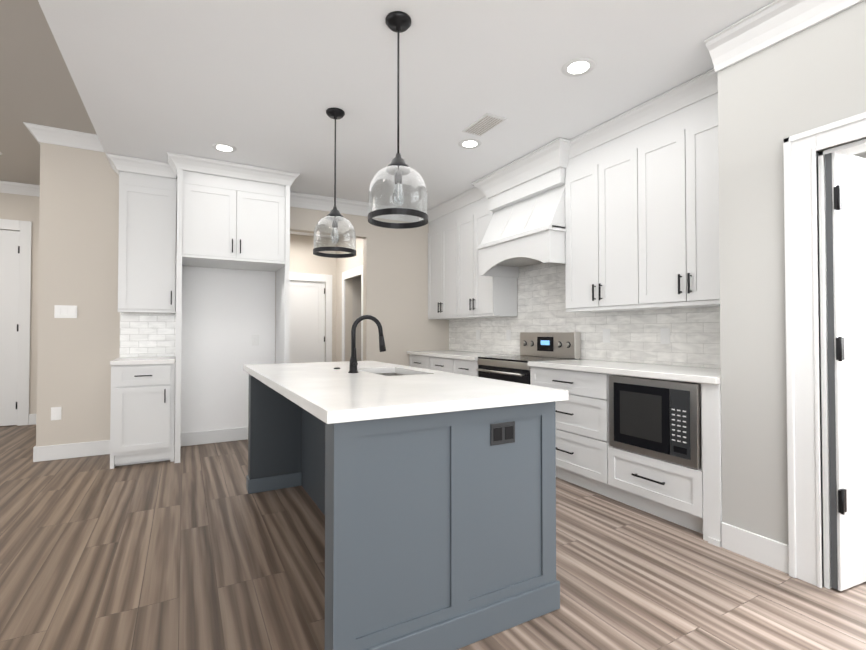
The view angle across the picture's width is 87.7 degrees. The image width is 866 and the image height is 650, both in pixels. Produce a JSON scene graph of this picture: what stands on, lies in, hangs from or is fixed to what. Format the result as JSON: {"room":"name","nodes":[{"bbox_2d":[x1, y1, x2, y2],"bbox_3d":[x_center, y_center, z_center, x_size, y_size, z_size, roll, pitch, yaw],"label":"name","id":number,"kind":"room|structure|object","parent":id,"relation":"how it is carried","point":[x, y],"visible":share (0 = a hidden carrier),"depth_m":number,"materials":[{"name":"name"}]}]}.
{"room":"kitchen","nodes":[
{"label":"kitchen","id":0,"kind":"room"},
{"bbox_2d":[0,0,96,184],"bbox_3d":[-3.195,-1.887,-0.067,7.330,0.060,12.220,1,-1,-29],"label":"ceiling","id":1,"kind":"structure","parent":0,"point":[37,86],"depth_m":3.48,"materials":[{"name":"beige paint"}]},
{"bbox_2d":[0,193,335,413],"bbox_3d":[-4.945,-0.251,5.863,9.780,3.020,0.140,1,-1,-29],"label":"wall","id":2,"kind":"structure","parent":0,"point":[304,258],"depth_m":5.72,"materials":[{"name":"beige paint"}]},
{"bbox_2d":[0,230,19,425],"bbox_3d":[-5.549,0.031,5.473,0.800,2.427,0.045,1,-1,-29],"label":"door","id":3,"kind":"structure","parent":2,"relation":"in","point":[9,278],"depth_m":5.61,"materials":[{"name":"white wood"}]},
{"bbox_2d":[0,219,31,425],"bbox_3d":[-5.532,-0.030,5.443,1.030,2.565,0.022,1,-1,-29],"label":"door frame","id":4,"kind":"structure","parent":2,"relation":"attached to","point":[25,227],"depth_m":5.65,"materials":[{"name":"white wood"}]},
{"bbox_2d":[0,181,39,196],"bbox_3d":[-6.880,-1.716,4.683,5.230,0.124,0.097,1,-1,-29],"label":"crown molding","id":5,"kind":"structure","parent":2,"relation":"attached to","point":[5,186],"depth_m":5.63,"materials":[{"name":"white wood"}]},
{"bbox_2d":[29,414,35,424],"bbox_3d":[-4.863,1.191,5.795,0.500,0.135,0.016,1,-1,-29],"label":"baseboard","id":6,"kind":"structure","parent":2,"relation":"attached to","point":[32,417],"depth_m":5.68,"materials":[{"name":"white wood"}]},
{"bbox_2d":[289,280,324,362],"bbox_3d":[-2.161,0.261,7.339,0.800,2.027,0.045,1,-1,-29],"label":"hall door","id":7,"kind":"structure","parent":2,"relation":"in","point":[307,324],"depth_m":7.39,"materials":[{"name":"white wood"}]},
{"bbox_2d":[290,272,331,361],"bbox_3d":[-2.144,0.220,7.309,1.030,2.125,0.022,1,-1,-29],"label":"door frame","id":8,"kind":"structure","parent":2,"relation":"attached to","point":[293,276],"depth_m":7.51,"materials":[{"name":"white wood"}]},
{"bbox_2d":[342,265,362,361],"bbox_3d":[-1.212,0.212,6.808,0.022,2.125,1.020,1,-1,-29],"label":"door frame","id":9,"kind":"structure","parent":2,"relation":"attached to","point":[356,271],"depth_m":6.97,"materials":[{"name":"white wood"}]},
{"bbox_2d":[36,142,448,446],"bbox_3d":[-1.703,-0.262,5.182,4.340,3.020,0.124,1,-1,-29],"label":"wall","id":10,"kind":"structure","parent":0,"point":[78,225],"depth_m":4.67,"materials":[{"name":"beige paint"}]},
{"bbox_2d":[23,122,39,143],"bbox_3d":[-4.085,-1.712,4.931,0.097,0.124,2.130,1,-1,-29],"label":"crown molding","id":11,"kind":"structure","parent":10,"relation":"attached to","point":[33,128],"depth_m":4.04,"materials":[{"name":"white wood"}]},
{"bbox_2d":[33,446,36,461],"bbox_3d":[-4.097,1.178,4.990,0.024,0.135,2.166,1,-1,-29],"label":"baseboard","id":12,"kind":"structure","parent":10,"relation":"attached to","point":[34,448],"depth_m":4.05,"materials":[{"name":"white wood"}]},
{"bbox_2d":[51,407,61,419],"bbox_3d":[-3.450,0.811,4.130,0.075,0.118,0.009,1,-1,-29],"label":"outlet","id":13,"kind":"object","parent":10,"relation":"attached to","point":[55,411],"depth_m":4.13,"materials":[{"name":"white plastic"}]},
{"bbox_2d":[54,305,76,317],"bbox_3d":[-3.397,-0.123,4.173,0.165,0.118,0.010,1,-1,-29],"label":"light switch","id":14,"kind":"object","parent":10,"relation":"attached to","point":[65,311],"depth_m":4.17,"materials":[{"name":"white plastic"}]},
{"bbox_2d":[38,125,103,151],"bbox_3d":[-3.308,-1.724,4.198,0.515,0.124,0.097,1,-1,-29],"label":"crown molding","id":15,"kind":"structure","parent":10,"relation":"attached to","point":[62,137],"depth_m":4.17,"materials":[{"name":"white wood"}]},
{"bbox_2d":[37,440,109,461],"bbox_3d":[-3.295,1.165,4.205,0.590,0.135,0.016,1,-1,-29],"label":"baseboard","id":16,"kind":"structure","parent":10,"relation":"attached to","point":[93,448],"depth_m":4.18,"materials":[{"name":"white wood"}]},
{"bbox_2d":[118,171,176,313],"bbox_3d":[-2.728,-0.761,4.333,0.456,1.290,0.370,1,-1,-29],"label":"upper cabinet","id":17,"kind":"object","parent":10,"relation":"attached to","point":[147,242],"visible":0.96,"depth_m":4.20,"materials":[{"name":"white wood"}]},
{"bbox_2d":[120,313,175,357],"bbox_3d":[-2.826,0.089,4.486,0.475,0.455,0.008,1,-1,-29],"label":"tile backsplash","id":18,"kind":"structure","parent":10,"relation":"attached to","point":[147,335],"depth_m":4.48,"materials":[{"name":"white tile"}]},
{"bbox_2d":[180,427,247,446],"bbox_3d":[-2.178,1.175,4.817,0.935,0.135,0.016,1,-1,-29],"label":"baseboard","id":19,"kind":"structure","parent":10,"relation":"attached to","point":[232,434],"depth_m":4.74,"materials":[{"name":"white wood"}]},
{"bbox_2d":[38,0,774,237],"bbox_3d":[1.499,-1.711,2.452,6.215,0.330,12.100,1,-1,-29],"label":"ceiling","id":20,"kind":"structure","parent":0,"point":[263,83],"depth_m":2.79,"materials":[{"name":"white paint"}]},
{"bbox_2d":[212,143,236,152],"bbox_3d":[-1.793,-1.519,3.876,0.196,0.005,0.196,1,-1,-29],"label":"recessed light","id":21,"kind":"object","parent":20,"relation":"in","point":[222,147],"visible":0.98,"depth_m":3.87,"materials":[{"name":"white"}]},
{"bbox_2d":[313,108,355,257],"bbox_3d":[-0.702,-1.018,3.236,0.304,1.027,0.304,1,-1,-29],"label":"pendant light","id":22,"kind":"object","parent":20,"relation":"hanging from","point":[334,216],"visible":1,"depth_m":3.22,"materials":[{"name":"clear glass"}]},
{"bbox_2d":[368,11,427,228],"bbox_3d":[-0.175,-1.033,2.282,0.304,1.027,0.304,1,-1,-29],"label":"pendant light","id":23,"kind":"object","parent":20,"relation":"hanging from","point":[398,167],"visible":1,"depth_m":2.26,"materials":[{"name":"clear glass"}]},
{"bbox_2d":[458,139,480,148],"bbox_3d":[0.310,-1.520,3.791,0.196,0.005,0.196,1,-1,-29],"label":"recessed light","id":24,"kind":"object","parent":20,"relation":"in","point":[469,143],"visible":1,"depth_m":3.78,"materials":[{"name":"white plastic"}]},
{"bbox_2d":[462,113,506,136],"bbox_3d":[0.386,-1.523,3.445,0.180,0.012,0.340,1,-1,-29],"label":"ceiling vent","id":25,"kind":"object","parent":20,"relation":"in","point":[483,124],"visible":1,"depth_m":3.42,"materials":[{"name":"white metal"}]},
{"bbox_2d":[561,57,595,76],"bbox_3d":[0.869,-1.538,2.695,0.196,0.005,0.196,1,-1,-29],"label":"recessed light","id":26,"kind":"object","parent":20,"relation":"in","point":[580,66],"visible":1,"depth_m":2.68,"materials":[{"name":"white plastic"}]},
{"bbox_2d":[0,424,865,649],"bbox_3d":[-1.153,1.223,1.740,12.700,0.060,13.500,1,-1,-29],"label":"floor","id":27,"kind":"structure","parent":0,"point":[198,547],"depth_m":2.17,"materials":[{"name":"brown wood"}]},
{"bbox_2d":[110,356,174,468],"bbox_3d":[-2.673,0.772,4.192,0.480,0.920,0.628,1,-1,-29],"label":"base cabinet","id":28,"kind":"object","parent":27,"relation":"on","point":[142,420],"visible":0.98,"depth_m":3.95,"materials":[{"name":"white wood"}]},
{"bbox_2d":[110,356,174,365],"bbox_3d":[-2.678,0.332,4.207,0.480,0.040,0.608,1,-1,-29],"label":"countertop","id":29,"kind":"structure","parent":28,"relation":"on","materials":[{"name":"white stone"}]},
{"bbox_2d":[175,169,289,462],"bbox_3d":[-2.018,-0.082,4.543,0.986,2.640,0.670,1,-1,-29],"label":"surround","id":30,"kind":"object","parent":27,"relation":"on","point":[224,222],"visible":0.96,"depth_m":4.29,"materials":[{"name":"white wood"}]},
{"bbox_2d":[245,363,567,649],"bbox_3d":[-0.409,0.767,2.646,1.024,0.880,2.207,1,-1,-29],"label":"kitchen island","id":31,"kind":"object","parent":27,"relation":"on","point":[432,494],"depth_m":1.67,"materials":[{"name":"grey wood"}]},
{"bbox_2d":[243,363,486,426],"bbox_3d":[-0.617,0.306,2.542,0.601,0.040,2.280,1,-1,-29],"label":"island countertop","id":32,"kind":"structure","parent":31,"relation":"on","point":[330,392],"depth_m":1.80,"materials":[{"name":"white stone"}]},
{"bbox_2d":[379,373,403,375],"bbox_3d":[-0.262,0.423,2.839,0.374,0.183,0.644,1,-1,-29],"label":"sink","id":33,"kind":"object","parent":32,"relation":"in","point":[385,374],"depth_m":3.15,"materials":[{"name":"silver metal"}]},
{"bbox_2d":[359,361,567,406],"bbox_3d":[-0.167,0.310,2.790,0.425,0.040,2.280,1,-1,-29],"label":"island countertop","id":34,"kind":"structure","parent":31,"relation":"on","point":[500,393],"depth_m":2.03,"materials":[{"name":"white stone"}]},
{"bbox_2d":[334,315,385,372],"bbox_3d":[-0.470,0.115,2.893,0.242,0.352,0.418,1,-1,-29],"label":"faucet","id":35,"kind":"object","parent":34,"relation":"on","point":[352,368],"depth_m":2.74,"materials":[{"name":"black metal"}]},
{"bbox_2d":[409,354,426,368],"bbox_3d":[0.100,0.817,5.733,0.606,0.880,0.623,1,-1,-29],"label":"base cabinet","id":36,"kind":"object","parent":27,"relation":"on","point":[415,360],"depth_m":5.64,"materials":[{"name":"white wood"}]},
{"bbox_2d":[427,358,446,371],"bbox_3d":[0.355,0.810,5.272,0.606,0.880,0.668,1,-1,-29],"label":"base cabinet","id":37,"kind":"object","parent":27,"relation":"on","point":[439,364],"depth_m":5.20,"materials":[{"name":"white wood"}]},
{"bbox_2d":[447,358,477,376],"bbox_3d":[0.585,0.803,4.855,0.606,0.880,0.519,1,-1,-29],"label":"base cabinet","id":38,"kind":"object","parent":27,"relation":"on","point":[454,365],"depth_m":4.73,"materials":[{"name":"white wood"}]},
{"bbox_2d":[407,350,515,361],"bbox_3d":[0.317,0.350,5.317,0.636,0.040,1.574,1,-1,-29],"label":"countertop","id":39,"kind":"structure","parent":38,"relation":"on","point":[467,356],"depth_m":5.14,"materials":[{"name":"white stone"}]},
{"bbox_2d":[476,332,580,384],"bbox_3d":[0.871,0.651,4.276,0.667,1.165,0.764,1,-1,-29],"label":"range","id":40,"kind":"object","parent":27,"relation":"on","point":[541,346],"visible":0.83,"depth_m":4.22,"materials":[{"name":"silver metal"}]},
{"bbox_2d":[530,366,662,492],"bbox_3d":[1.280,0.782,3.595,0.606,0.880,0.808,1,-1,-29],"label":"base cabinet","id":41,"kind":"object","parent":27,"relation":"on","point":[588,457],"depth_m":3.34,"materials":[{"name":"white wood"}]},
{"bbox_2d":[528,359,720,385],"bbox_3d":[1.443,0.317,3.276,0.636,0.040,1.538,1,-1,-29],"label":"countertop","id":42,"kind":"structure","parent":41,"relation":"on","point":[709,376],"depth_m":3.04,"materials":[{"name":"white stone"}]},
{"bbox_2d":[599,442,721,541],"bbox_3d":[1.610,1.020,2.993,0.606,0.385,0.712,1,-1,-29],"label":"base cabinet","id":43,"kind":"object","parent":27,"relation":"on","point":[685,496],"depth_m":2.73,"materials":[{"name":"white wood"}]},
{"bbox_2d":[609,375,700,468],"bbox_3d":[1.551,0.583,2.934,0.462,0.479,0.609,1,-1,-29],"label":"microwave","id":44,"kind":"object","parent":43,"relation":"in","point":[658,418],"visible":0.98,"depth_m":2.77,"materials":[{"name":"silver metal"}]},
{"bbox_2d":[718,0,865,558],"bbox_3d":[3.088,-0.213,-0.148,0.120,2.750,6.055,1,-1,-29],"label":"wall","id":45,"kind":"structure","parent":0,"point":[771,98],"depth_m":2.27,"materials":[{"name":"beige paint"}]},
{"bbox_2d":[106,0,864,222],"bbox_3d":[0.826,-1.481,0.849,3.478,0.178,9.950,1,-1,-29],"label":"crown molding","id":46,"kind":"structure","parent":45,"relation":"attached to","point":[768,25],"depth_m":3.62,"materials":[{"name":"white wood"}]},
{"bbox_2d":[625,93,719,308],"bbox_3d":[1.765,-0.788,3.031,0.326,1.278,0.767,1,-1,-29],"label":"upper cabinet","id":47,"kind":"object","parent":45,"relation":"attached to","point":[642,217],"depth_m":3.00,"materials":[{"name":"white wood"}]},
{"bbox_2d":[721,522,788,573],"bbox_3d":[1.643,1.134,2.308,0.016,0.135,0.317,1,-1,-29],"label":"baseboard","id":48,"kind":"structure","parent":45,"relation":"attached to","point":[761,549],"depth_m":2.30,"materials":[{"name":"white wood"}]},
{"bbox_2d":[783,112,865,588],"bbox_3d":[2.021,0.140,1.745,0.154,2.105,1.060,1,-1,-29],"label":"door frame","id":49,"kind":"structure","parent":45,"relation":"attached to","point":[806,378],"depth_m":2.10,"materials":[{"name":"white wood"}]},
{"bbox_2d":[825,152,865,590],"bbox_3d":[2.183,0.201,2.192,0.817,1.982,0.054,0,-1,-23],"label":"door","id":50,"kind":"structure","parent":45,"relation":"in","point":[845,178],"depth_m":2.06,"materials":[{"name":"white wood"}]},
{"bbox_3d":[0.728,-0.124,5.390,0.120,2.750,6.165,1,-1,-29],"label":"wall","id":51,"kind":"structure","parent":0,"visible":0},
{"bbox_2d":[428,212,451,316],"bbox_3d":[0.263,-0.744,5.754,0.326,1.278,0.789,1,-1,-29],"label":"upper cabinet","id":52,"kind":"object","parent":51,"relation":"attached to","point":[440,229],"depth_m":5.72,"materials":[{"name":"white wood"}]},
{"bbox_2d":[452,197,516,316],"bbox_3d":[0.583,-0.754,5.174,0.326,1.278,0.788,1,-1,-29],"label":"upper cabinet","id":53,"kind":"object","parent":51,"relation":"attached to","point":[459,287],"depth_m":5.05,"materials":[{"name":"white wood"}]},
{"bbox_2d":[477,167,565,277],"bbox_3d":[0.936,-0.942,4.333,0.523,0.848,1.060,1,-1,-29],"label":"range hood","id":54,"kind":"object","parent":51,"relation":"attached to","point":[526,226],"visible":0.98,"depth_m":4.15,"materials":[{"name":"white wood"}]},
{"bbox_2d":[449,262,720,367],"bbox_3d":[1.163,-0.273,4.473,0.008,1.180,3.895,1,-1,-29],"label":"tile backsplash","id":55,"kind":"structure","parent":51,"relation":"attached to","point":[634,335],"depth_m":3.98,"materials":[{"name":"white tile"}]},
{"bbox_2d":[603,329,609,342],"bbox_3d":[1.485,0.092,3.865,0.009,0.118,0.075,1,-1,-29],"label":"outlet","id":56,"kind":"object","parent":55,"relation":"attached to","point":[606,332],"depth_m":3.86,"materials":[{"name":"white plastic"}]},
{"bbox_2d":[660,328,669,343],"bbox_3d":[1.746,0.084,3.393,0.009,0.118,0.075,1,-1,-29],"label":"outlet","id":57,"kind":"object","parent":55,"relation":"attached to","point":[665,335],"depth_m":3.39,"materials":[{"name":"white plastic"}]},
{"bbox_2d":[565,135,628,312],"bbox_3d":[1.456,-0.779,3.592,0.326,1.278,0.767,1,-1,-29],"label":"upper cabinet","id":58,"kind":"object","parent":51,"relation":"attached to","point":[596,219],"depth_m":3.55,"materials":[{"name":"white wood"}]}
]}

